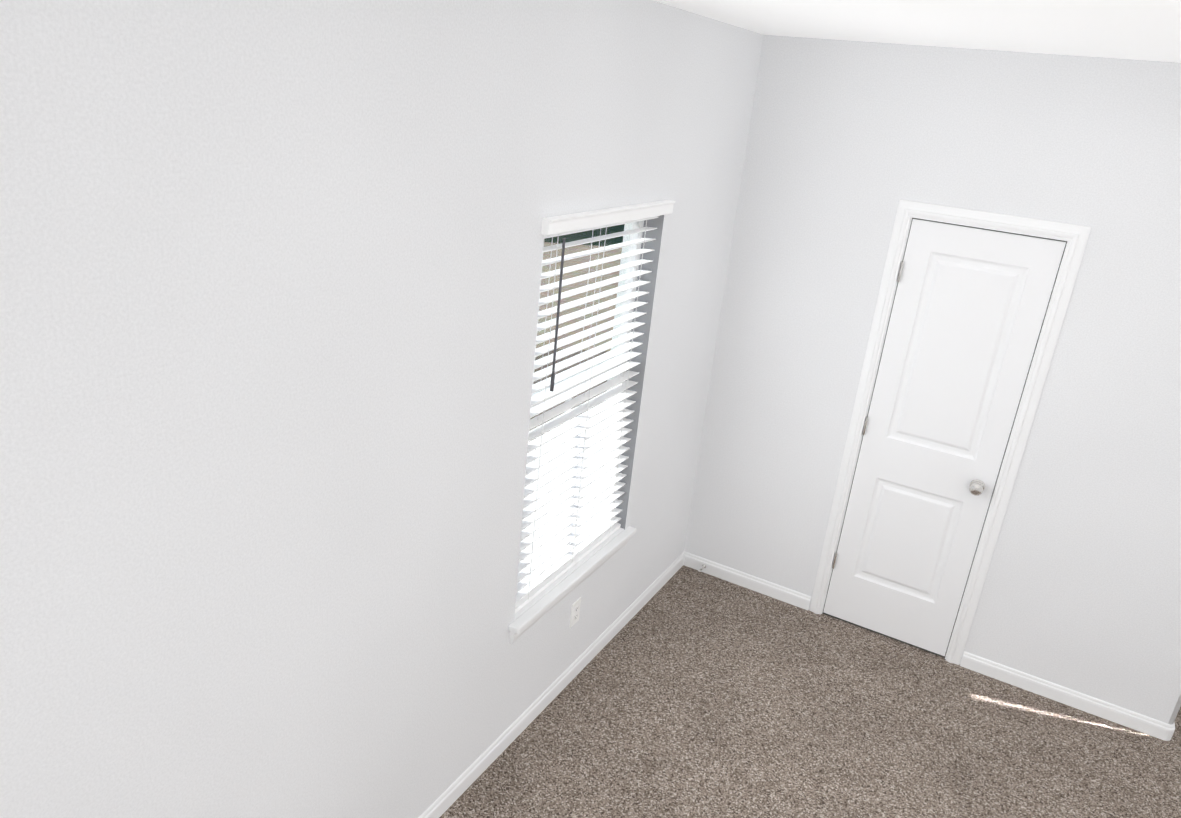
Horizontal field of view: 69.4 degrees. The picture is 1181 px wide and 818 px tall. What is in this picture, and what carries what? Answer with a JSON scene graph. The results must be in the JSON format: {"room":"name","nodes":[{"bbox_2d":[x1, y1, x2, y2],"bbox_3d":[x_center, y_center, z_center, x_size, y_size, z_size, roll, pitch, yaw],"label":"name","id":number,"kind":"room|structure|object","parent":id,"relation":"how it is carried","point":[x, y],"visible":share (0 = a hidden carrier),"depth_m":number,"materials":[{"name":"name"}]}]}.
{"room":"empty bedroom","nodes":[
{"label":"empty bedroom","id":0,"kind":"room"},
{"bbox_2d":[0,0,763,817],"bbox_3d":[-0.369,0.085,2.743,0.150,2.740,5.630,16,23,26],"label":"wall","id":1,"kind":"structure","parent":0,"point":[270,274],"depth_m":1.96,"materials":[{"name":"paint"}]},
{"bbox_2d":[418,551,685,817],"bbox_3d":[-0.606,1.441,2.875,0.014,0.078,4.600,16,23,26],"label":"baseboard","id":2,"kind":"structure","parent":1,"relation":"attached to","point":[448,797],"depth_m":3.54,"materials":[{"name":"white wood"}]},
{"bbox_2d":[510,539,628,642],"bbox_3d":[-0.059,0.717,3.539,0.019,0.060,0.936,16,23,26],"label":"trim","id":3,"kind":"structure","parent":1,"relation":"attached to","point":[513,637],"depth_m":3.44,"materials":[{"name":"white wood"}]},
{"bbox_2d":[508,526,635,633],"bbox_3d":[-0.082,0.670,3.538,0.127,0.025,0.972,16,23,26],"label":"window sill","id":4,"kind":"structure","parent":1,"relation":"attached to","point":[526,615],"depth_m":3.45,"materials":[{"name":"white wood"}]},
{"bbox_2d":[570,597,580,627],"bbox_3d":[-0.063,0.867,3.634,0.008,0.115,0.070,16,23,26],"label":"electrical outlet","id":5,"kind":"object","parent":1,"relation":"attached to","point":[575,613],"visible":1,"depth_m":3.63,"materials":[{"name":"white plastic"}]},
{"bbox_2d":[531,221,643,429],"bbox_3d":[-0.096,-0.027,3.324,0.065,1.470,0.892,16,23,26],"label":"window","id":6,"kind":"structure","parent":1,"relation":"in","point":[629,226],"depth_m":3.46,"materials":[{"name":"white glass"}]},
{"bbox_2d":[515,216,657,612],"bbox_3d":[-0.026,-0.018,3.285,0.074,1.439,0.876,16,23,26],"label":"window blind","id":7,"kind":"object","parent":6,"relation":"attached to","point":[572,493],"visible":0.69,"depth_m":3.29,"materials":[{"name":"white plastic"}]},
{"bbox_2d":[541,200,675,235],"bbox_3d":[0.092,-0.681,3.004,0.033,0.050,0.928,16,23,26],"label":"window valance","id":8,"kind":"object","parent":1,"relation":"attached to","point":[570,222],"visible":1,"depth_m":2.90,"materials":[{"name":"white"}]},
{"bbox_2d":[440,565,1180,817],"bbox_3d":[1.527,2.003,2.228,4.850,0.100,5.630,16,23,26],"label":"floor","id":9,"kind":"structure","parent":0,"point":[687,692],"depth_m":3.60,"materials":[{"name":"carpet"}]},
{"bbox_2d":[654,0,1180,62],"bbox_3d":[1.801,-0.649,1.221,4.850,0.120,5.630,16,23,26],"label":"ceiling","id":10,"kind":"structure","parent":0,"point":[1150,30],"depth_m":2.67,"materials":[{"name":"paint"}]},
{"bbox_2d":[684,35,1180,724],"bbox_3d":[1.856,-0.208,4.121,2.360,2.740,0.760,16,23,26],"label":"wall","id":11,"kind":"structure","parent":0,"point":[850,143],"depth_m":3.73,"materials":[{"name":"paint"}]},
{"bbox_2d":[686,552,810,609],"bbox_3d":[0.845,0.930,4.616,0.700,0.078,0.014,16,23,26],"label":"baseboard","id":12,"kind":"structure","parent":11,"relation":"attached to","point":[784,594],"depth_m":4.60,"materials":[{"name":"white wood"}]},
{"bbox_2d":[698,564,705,572],"bbox_3d":[0.611,0.879,4.684,0.022,0.022,0.076,16,23,26],"label":"door stop","id":13,"kind":"object","parent":12,"relation":"attached to","point":[702,568],"visible":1,"depth_m":4.68,"materials":[{"name":"white metal"}]},
{"bbox_2d":[823,219,1065,655],"bbox_3d":[1.580,0.186,3.974,0.613,2.033,0.165,16,23,26],"label":"closet door","id":14,"kind":"structure","parent":11,"relation":"in","point":[970,305],"depth_m":3.91,"materials":[{"name":"white wood"}]},
{"bbox_2d":[809,199,1090,664],"bbox_3d":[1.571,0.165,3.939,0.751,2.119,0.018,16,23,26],"label":"trim","id":15,"kind":"structure","parent":11,"relation":"attached to","point":[1076,236],"depth_m":3.80,"materials":[{"name":"white wood"}]},
{"bbox_2d":[960,651,1174,740],"bbox_3d":[2.191,1.321,3.954,0.888,0.078,0.034,16,23,26],"label":"baseboard","id":16,"kind":"structure","parent":11,"relation":"attached to","point":[1111,712],"depth_m":3.93,"materials":[{"name":"white wood"}]},
{"label":"outside","id":17,"kind":"structure","parent":0,"visible":0},
{"bbox_2d":[529,224,624,449],"bbox_3d":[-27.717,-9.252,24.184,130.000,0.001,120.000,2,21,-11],"label":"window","id":18,"kind":"structure","parent":17,"point":[580,248],"depth_m":11.86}
]}

